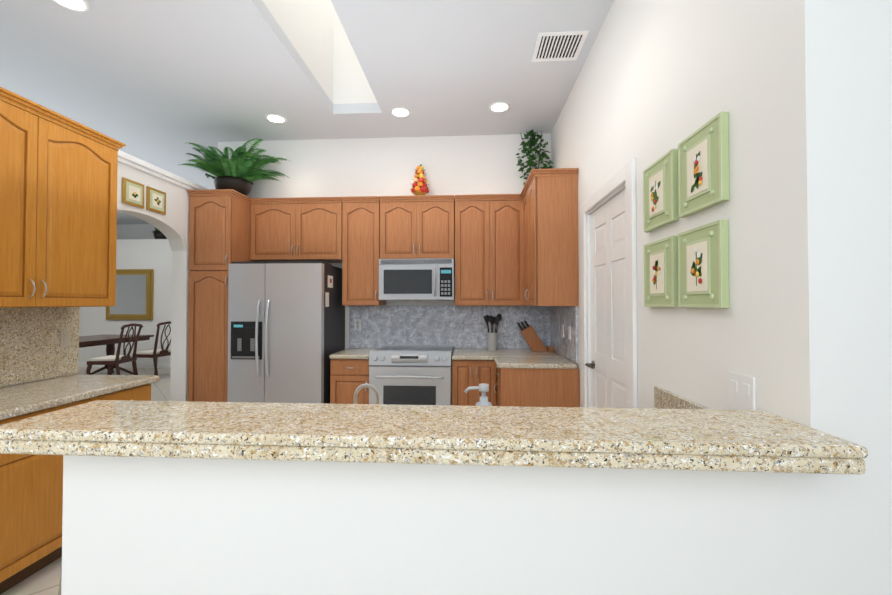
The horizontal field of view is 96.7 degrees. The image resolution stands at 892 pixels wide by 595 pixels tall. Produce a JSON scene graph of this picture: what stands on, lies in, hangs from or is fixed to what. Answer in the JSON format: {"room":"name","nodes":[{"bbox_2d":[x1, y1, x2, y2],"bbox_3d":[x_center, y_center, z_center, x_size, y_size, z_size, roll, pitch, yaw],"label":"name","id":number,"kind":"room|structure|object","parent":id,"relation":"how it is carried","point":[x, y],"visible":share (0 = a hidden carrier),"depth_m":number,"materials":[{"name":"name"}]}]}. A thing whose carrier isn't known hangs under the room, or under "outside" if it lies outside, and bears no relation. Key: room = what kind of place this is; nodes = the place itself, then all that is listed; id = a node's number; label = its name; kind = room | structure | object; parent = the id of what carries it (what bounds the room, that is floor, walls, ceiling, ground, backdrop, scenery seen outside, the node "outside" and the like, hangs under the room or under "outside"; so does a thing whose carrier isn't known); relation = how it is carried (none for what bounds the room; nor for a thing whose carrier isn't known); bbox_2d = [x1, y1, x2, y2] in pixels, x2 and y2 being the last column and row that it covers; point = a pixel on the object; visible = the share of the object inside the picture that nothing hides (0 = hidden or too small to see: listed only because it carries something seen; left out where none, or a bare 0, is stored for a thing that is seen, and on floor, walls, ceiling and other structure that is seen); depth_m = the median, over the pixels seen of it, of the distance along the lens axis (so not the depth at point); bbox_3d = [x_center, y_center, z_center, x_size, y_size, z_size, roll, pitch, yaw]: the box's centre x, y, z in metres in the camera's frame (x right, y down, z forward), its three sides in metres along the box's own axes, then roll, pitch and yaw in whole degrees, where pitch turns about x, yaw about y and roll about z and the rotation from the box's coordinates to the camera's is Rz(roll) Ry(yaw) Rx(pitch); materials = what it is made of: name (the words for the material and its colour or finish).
{"room":"kitchen","nodes":[
{"label":"kitchen","id":0,"kind":"room"},
{"bbox_2d":[0,367,170,594],"bbox_3d":[-3.412,1.488,3.125,15.000,0.100,14.000,0,-1,3],"label":"floor","id":1,"kind":"structure","parent":0,"point":[47,580],"depth_m":2.06,"materials":[{"name":"tile"}]},
{"bbox_2d":[0,395,103,593],"bbox_3d":[-2.333,0.990,1.975,0.605,0.859,0.689,0,-1,3],"label":"base cabinet","id":2,"kind":"object","parent":1,"relation":"on","point":[31,486],"depth_m":1.94,"materials":[{"name":"brown wood"}]},
{"bbox_2d":[0,375,159,422],"bbox_3d":[-2.321,0.537,1.745,0.617,0.040,1.985,0,-1,3],"label":"countertop","id":3,"kind":"structure","parent":2,"relation":"on","point":[28,398],"depth_m":2.26,"materials":[{"name":"beige stone"}]},
{"bbox_2d":[353,383,379,403],"bbox_3d":[-0.300,0.412,1.435,0.118,0.196,0.089,0,-1,3],"label":"faucet","id":4,"kind":"object","parent":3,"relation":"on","point":[367,385],"visible":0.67,"depth_m":1.45,"materials":[{"name":"silver metal"}]},
{"bbox_2d":[86,323,142,374],"bbox_3d":[-5.560,0.967,6.675,0.558,1.063,0.522,0,-1,-5],"label":"dining chair","id":5,"kind":"object","parent":1,"relation":"on","point":[117,359],"visible":0.92,"depth_m":6.59,"materials":[{"name":"brown wood"}]},
{"bbox_2d":[79,335,153,374],"bbox_3d":[-6.526,1.129,7.174,1.100,0.773,1.800,0,-1,3],"label":"dining table","id":6,"kind":"object","parent":1,"relation":"on","point":[109,341],"visible":0.23,"depth_m":7.48,"materials":[{"name":"brown wood"}]},
{"bbox_2d":[104,383,150,400],"bbox_3d":[-2.305,0.997,2.452,0.605,0.859,0.486,0,-1,3],"label":"base cabinet","id":7,"kind":"object","parent":1,"relation":"on","point":[137,393],"depth_m":2.54,"materials":[{"name":"brown wood"}]},
{"bbox_2d":[132,321,170,374],"bbox_3d":[-5.479,0.980,7.510,0.558,1.063,0.522,0,-1,9],"label":"dining chair","id":8,"kind":"object","parent":1,"relation":"on","point":[155,353],"visible":0.73,"depth_m":7.31,"materials":[{"name":"brown wood"}]},
{"bbox_2d":[187,191,251,401],"bbox_3d":[-2.281,0.224,4.186,0.425,2.461,0.680,0,-1,3],"label":"tall cabinet","id":9,"kind":"object","parent":1,"relation":"on","point":[220,222],"depth_m":3.85,"materials":[{"name":"brown wood"}]},
{"bbox_2d":[180,138,288,195],"bbox_3d":[-2.082,-1.327,4.064,0.844,0.565,0.932,0,-1,3],"label":"fern plant","id":10,"kind":"object","parent":9,"relation":"on","point":[235,172],"visible":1,"depth_m":4.04,"materials":[{"name":"green plant"}]},
{"bbox_2d":[227,261,344,403],"bbox_3d":[-1.605,0.550,4.072,0.916,1.783,0.784,0,-1,3],"label":"fridge","id":11,"kind":"object","parent":1,"relation":"on","point":[286,329],"visible":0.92,"depth_m":3.76,"materials":[{"name":"grey metal"}]},
{"bbox_2d":[330,359,369,403],"bbox_3d":[-0.905,1.024,4.116,0.388,0.859,0.630,0,-1,3],"label":"base cabinet","id":12,"kind":"object","parent":1,"relation":"on","point":[346,374],"depth_m":3.81,"materials":[{"name":"brown wood"}]},
{"bbox_2d":[329,347,380,358],"bbox_3d":[-0.909,0.574,4.100,0.388,0.040,0.636,0,-1,3],"label":"countertop","id":13,"kind":"structure","parent":12,"relation":"on","point":[349,353],"depth_m":3.90,"materials":[{"name":"beige stone"}]},
{"bbox_2d":[369,345,453,404],"bbox_3d":[-0.324,0.975,4.009,0.776,0.930,0.724,0,-1,3],"label":"range","id":14,"kind":"object","parent":1,"relation":"on","point":[410,374],"visible":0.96,"depth_m":3.72,"materials":[{"name":"silver metal"}]},
{"bbox_2d":[452,359,467,405],"bbox_3d":[0.203,1.022,4.049,0.262,0.859,0.630,0,-1,3],"label":"base cabinet","id":15,"kind":"object","parent":1,"relation":"on","point":[459,366],"depth_m":3.74,"materials":[{"name":"brown wood"}]},
{"bbox_2d":[468,359,487,405],"bbox_3d":[0.368,1.022,4.018,0.277,0.859,0.673,0,-1,3],"label":"base cabinet","id":16,"kind":"object","parent":1,"relation":"on","point":[477,368],"depth_m":3.73,"materials":[{"name":"brown wood"}]},
{"bbox_2d":[488,359,579,406],"bbox_3d":[0.752,1.013,3.469,0.688,0.859,0.484,0,-1,3],"label":"base cabinet","id":17,"kind":"object","parent":1,"relation":"on","point":[506,388],"depth_m":3.23,"materials":[{"name":"brown wood"}]},
{"bbox_2d":[452,347,559,358],"bbox_3d":[0.590,0.572,4.010,1.036,0.040,0.636,0,-1,3],"label":"countertop","id":18,"kind":"structure","parent":17,"relation":"on","point":[459,352],"depth_m":3.98,"materials":[{"name":"beige stone"}]},
{"bbox_2d":[483,314,501,350],"bbox_3d":[0.490,0.361,4.156,0.199,0.385,0.165,0,-1,3],"label":"utensil crock","id":19,"kind":"object","parent":18,"relation":"on","point":[491,340],"visible":1,"depth_m":4.12,"materials":[{"name":"white ceramic"}]},
{"bbox_2d":[517,321,553,350],"bbox_3d":[0.924,0.398,4.115,0.366,0.311,0.100,0,-1,3],"label":"knife block","id":20,"kind":"object","parent":18,"relation":"on","point":[531,337],"visible":1,"depth_m":4.07,"materials":[{"name":"brown wood"}]},
{"bbox_2d":[492,355,575,370],"bbox_3d":[0.751,0.564,3.451,0.646,0.040,0.459,0,-1,3],"label":"countertop","id":21,"kind":"structure","parent":17,"relation":"on","point":[513,362],"depth_m":3.29,"materials":[{"name":"beige stone"}]},
{"bbox_2d":[0,162,189,400],"bbox_3d":[-2.814,0.129,0.331,0.150,2.530,8.450,0,-1,3],"label":"wall","id":22,"kind":"structure","parent":0,"point":[172,225],"depth_m":3.85,"materials":[{"name":"white paint"}]},
{"bbox_2d":[0,91,121,310],"bbox_3d":[-2.454,-0.492,2.194,0.341,1.092,1.066,0,-1,3],"label":"upper cabinet","id":23,"kind":"object","parent":22,"relation":"attached to","point":[58,179],"depth_m":2.31,"materials":[{"name":"brown wood"}]},
{"bbox_2d":[59,329,70,346],"bbox_3d":[-2.570,0.274,2.678,0.010,0.115,0.070,0,-1,3],"label":"electrical outlet","id":24,"kind":"object","parent":22,"relation":"attached to","point":[65,337],"visible":1,"depth_m":2.67,"materials":[{"name":"beige plastic"}]},
{"bbox_2d":[122,177,143,208],"bbox_3d":[-2.552,-0.850,3.241,0.025,0.200,0.200,0,-1,3],"label":"picture","id":25,"kind":"object","parent":22,"relation":"attached to","point":[132,193],"visible":1,"depth_m":3.22,"materials":[{"name":"gold metal"}]},
{"bbox_2d":[146,186,165,214],"bbox_3d":[-2.538,-0.846,3.478,0.025,0.200,0.200,0,-1,3],"label":"picture","id":26,"kind":"object","parent":22,"relation":"attached to","point":[156,200],"visible":1,"depth_m":3.46,"materials":[{"name":"gold metal"}]},
{"bbox_2d":[118,150,208,189],"bbox_3d":[-2.804,-1.143,0.349,0.250,0.075,8.449,0,-1,3],"label":"trim","id":27,"kind":"structure","parent":22,"relation":"on","point":[126,159],"depth_m":3.43,"materials":[{"name":"white wood"}]},
{"bbox_2d":[79,224,171,362],"bbox_3d":[-6.473,-0.099,9.004,8.190,3.260,0.720,0,-1,3],"label":"wall","id":28,"kind":"structure","parent":0,"point":[139,246],"depth_m":8.66,"materials":[{"name":"white paint"}]},
{"bbox_2d":[79,362,170,367],"bbox_3d":[-6.495,1.475,8.612,8.190,0.100,0.014,0,-1,3],"label":"baseboard","id":29,"kind":"structure","parent":28,"relation":"attached to","point":[139,365],"depth_m":8.61,"materials":[{"name":"white"}]},
{"bbox_2d":[106,269,153,319],"bbox_3d":[-6.901,-0.065,8.636,1.060,1.100,0.063,0,-1,3],"label":"mirror","id":30,"kind":"object","parent":28,"relation":"attached to","point":[134,293],"visible":0.75,"depth_m":8.60,"materials":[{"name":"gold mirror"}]},
{"bbox_2d":[153,227,166,238],"bbox_3d":[-6.408,-1.449,8.953,0.380,0.356,0.410,0,-1,3],"label":"potted plant","id":31,"kind":"object","parent":28,"relation":"on","point":[158,234],"visible":0.48,"depth_m":8.83,"materials":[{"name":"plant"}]},
{"bbox_2d":[0,0,613,223],"bbox_3d":[-3.412,-2.621,3.190,15.000,1.600,14.000,0,-1,3],"label":"ceiling","id":32,"kind":"structure","parent":0,"point":[161,84],"depth_m":3.22,"materials":[{"name":"white paint"}]},
{"bbox_2d":[52,0,89,12],"bbox_3d":[-2.324,-1.828,2.441,0.200,0.008,0.200,0,-1,3],"label":"recessed light","id":33,"kind":"object","parent":32,"relation":"in","point":[81,6],"visible":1,"depth_m":2.48,"materials":[{"name":"white"}]},
{"bbox_2d":[265,114,286,123],"bbox_3d":[-1.720,-1.804,4.008,0.200,0.008,0.200,0,-1,3],"label":"recessed light","id":34,"kind":"object","parent":32,"relation":"in","point":[275,118],"visible":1,"depth_m":4.00,"materials":[{"name":"white"}]},
{"bbox_2d":[390,107,410,117],"bbox_3d":[-0.445,-1.806,3.871,0.200,0.008,0.200,0,-1,3],"label":"recessed light","id":35,"kind":"object","parent":32,"relation":"in","point":[401,112],"visible":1,"depth_m":3.87,"materials":[{"name":"white"}]},
{"bbox_2d":[489,102,509,112],"bbox_3d":[0.511,-1.807,3.774,0.200,0.008,0.200,0,-1,3],"label":"recessed light","id":36,"kind":"object","parent":32,"relation":"in","point":[498,107],"visible":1,"depth_m":3.77,"materials":[{"name":"white"}]},
{"bbox_2d":[531,31,588,61],"bbox_3d":[0.818,-1.821,2.884,0.340,0.008,0.320,0,-1,3],"label":"ceiling vent","id":37,"kind":"object","parent":32,"relation":"in","point":[559,46],"visible":1,"depth_m":2.87,"materials":[{"name":"white metal"}]},
{"bbox_2d":[218,133,550,348],"bbox_3d":[-0.679,-0.170,4.501,3.915,3.260,0.120,0,-1,3],"label":"wall","id":38,"kind":"structure","parent":0,"point":[460,165],"depth_m":4.46,"materials":[{"name":"white paint"}]},
{"bbox_2d":[248,199,343,262],"bbox_3d":[-1.564,-0.699,4.322,0.982,0.612,0.350,0,-1,3],"label":"upper cabinet","id":39,"kind":"object","parent":38,"relation":"attached to","point":[282,229],"depth_m":4.15,"materials":[{"name":"brown wood"}]},
{"bbox_2d":[354,319,360,329],"bbox_3d":[-0.986,0.301,4.424,0.070,0.115,0.008,0,-1,3],"label":"electrical outlet","id":40,"kind":"object","parent":38,"relation":"attached to","point":[357,324],"visible":1,"depth_m":4.42,"materials":[{"name":"white plastic"}]},
{"bbox_2d":[336,199,391,306],"bbox_3d":[-0.874,-0.460,4.277,0.506,1.092,0.350,0,-1,3],"label":"upper cabinet","id":41,"kind":"object","parent":38,"relation":"attached to","point":[363,218],"depth_m":4.10,"materials":[{"name":"brown wood"}]},
{"bbox_2d":[384,199,447,258],"bbox_3d":[-0.290,-0.700,4.246,0.770,0.612,0.350,0,-1,3],"label":"upper cabinet","id":42,"kind":"object","parent":38,"relation":"attached to","point":[413,228],"depth_m":4.07,"materials":[{"name":"brown wood"}]},
{"bbox_2d":[379,258,454,299],"bbox_3d":[-0.293,-0.182,4.186,0.764,0.415,0.454,0,-1,3],"label":"microwave","id":43,"kind":"object","parent":42,"relation":"attached to","point":[416,279],"visible":1,"depth_m":4.01,"materials":[{"name":"silver metal"}]},
{"bbox_2d":[411,164,428,195],"bbox_3d":[-0.287,-1.230,4.263,0.228,0.377,0.234,0,-1,3],"label":"topiary","id":44,"kind":"object","parent":42,"relation":"on","point":[419,186],"visible":0.96,"depth_m":4.21,"materials":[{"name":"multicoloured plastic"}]},
{"bbox_2d":[448,195,519,306],"bbox_3d":[0.424,-0.461,4.180,0.769,1.092,0.389,0,-1,3],"label":"upper cabinet","id":45,"kind":"object","parent":38,"relation":"attached to","point":[514,257],"depth_m":4.03,"materials":[{"name":"brown wood"}]},
{"bbox_2d":[61,0,891,594],"bbox_3d":[1.226,-0.224,1.091,4.694,3.260,0.120,0,-1,3],"label":"wall","id":46,"kind":"structure","parent":0,"point":[157,526],"depth_m":1.07,"materials":[{"name":"white paint"}]},
{"bbox_2d":[0,400,867,474],"bbox_3d":[-0.112,0.369,1.102,2.132,0.066,0.320,0,-1,3],"label":"bar","id":47,"kind":"object","parent":46,"relation":"on","point":[689,439],"visible":1,"depth_m":0.98,"materials":[{"name":"stone"}]},
{"bbox_2d":[464,383,491,405],"bbox_3d":[0.106,0.398,1.309,0.094,0.222,0.056,0,-1,3],"label":"soap dispenser","id":48,"kind":"object","parent":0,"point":[483,388],"visible":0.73,"depth_m":1.30,"materials":[{"name":"white plastic"}]},
{"bbox_2d":[551,0,774,413],"bbox_3d":[1.117,-0.198,2.746,0.120,3.260,3.170,0,-1,3],"label":"wall","id":49,"kind":"structure","parent":0,"point":[656,80],"depth_m":1.61,"materials":[{"name":"white paint"}]},
{"bbox_2d":[520,171,577,306],"bbox_3d":[0.914,-0.470,3.634,0.382,1.092,0.750,0,-1,3],"label":"upper cabinet","id":50,"kind":"object","parent":49,"relation":"attached to","point":[548,199],"depth_m":3.26,"materials":[{"name":"brown wood"}]},
{"bbox_2d":[516,129,552,184],"bbox_3d":[0.933,-1.398,4.188,0.394,0.710,0.267,0,-1,3],"label":"ivy plant","id":51,"kind":"object","parent":50,"relation":"on","point":[531,142],"visible":0.62,"depth_m":4.17,"materials":[{"name":"green plant"}]},
{"bbox_2d":[561,324,563,336],"bbox_3d":[1.087,0.310,3.691,0.008,0.115,0.070,0,-1,3],"label":"electrical outlet","id":52,"kind":"object","parent":49,"relation":"attached to","point":[562,330],"visible":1,"depth_m":3.69,"materials":[{"name":"white plastic"}]},
{"bbox_2d":[568,326,570,339],"bbox_3d":[1.070,0.306,3.442,0.010,0.115,0.070,0,-1,3],"label":"electrical outlet","id":53,"kind":"object","parent":49,"relation":"attached to","point":[569,332],"visible":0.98,"depth_m":3.43,"materials":[{"name":"white plastic"}]},
{"bbox_2d":[585,189,626,407],"bbox_3d":[1.061,0.392,2.599,0.106,2.052,0.780,0,-1,3],"label":"door","id":54,"kind":"structure","parent":49,"relation":"in","point":[607,365],"depth_m":2.59,"materials":[{"name":"white wood"}]},
{"bbox_2d":[580,158,637,407],"bbox_3d":[1.097,0.345,2.598,0.144,2.170,0.990,0,-1,3],"label":"door frame","id":55,"kind":"structure","parent":49,"relation":"attached to","point":[626,173],"depth_m":2.25,"materials":[{"name":"white wood"}]},
{"bbox_2d":[643,149,678,231],"bbox_3d":[0.982,-0.480,1.831,0.037,0.305,0.280,0,-1,3],"label":"picture","id":56,"kind":"object","parent":49,"relation":"attached to","point":[660,193],"visible":1,"depth_m":1.78,"materials":[{"name":"painted wood"},{"name":"paper"}]},
{"bbox_2d":[644,235,677,306],"bbox_3d":[0.982,-0.110,1.825,0.037,0.305,0.280,0,-1,3],"label":"picture","id":57,"kind":"object","parent":49,"relation":"attached to","point":[661,273],"visible":1,"depth_m":1.78,"materials":[{"name":"green wood"}]},
{"bbox_2d":[654,387,708,408],"bbox_3d":[0.971,0.463,1.518,0.020,0.099,0.717,0,-1,3],"label":"backsplash","id":58,"kind":"structure","parent":49,"relation":"attached to","point":[663,399],"depth_m":1.72,"materials":[{"name":"beige stone"}]},
{"bbox_2d":[678,219,728,307],"bbox_3d":[0.963,-0.115,1.504,0.037,0.305,0.280,0,-1,3],"label":"picture","id":59,"kind":"object","parent":49,"relation":"attached to","point":[703,266],"visible":1,"depth_m":1.45,"materials":[{"name":"painted wood"},{"name":"paper"}]},
{"bbox_2d":[678,112,729,217],"bbox_3d":[0.962,-0.485,1.502,0.037,0.305,0.280,0,-1,3],"label":"picture","id":60,"kind":"object","parent":49,"relation":"attached to","point":[703,167],"visible":1,"depth_m":1.45,"materials":[{"name":"painted wood"},{"name":"paper"}]},
{"bbox_2d":[729,371,755,409],"bbox_3d":[0.964,0.311,1.295,0.010,0.118,0.118,0,-1,3],"label":"light switch","id":61,"kind":"object","parent":49,"relation":"attached to","point":[742,392],"visible":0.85,"depth_m":1.29,"materials":[{"name":"white plastic"}]}
]}

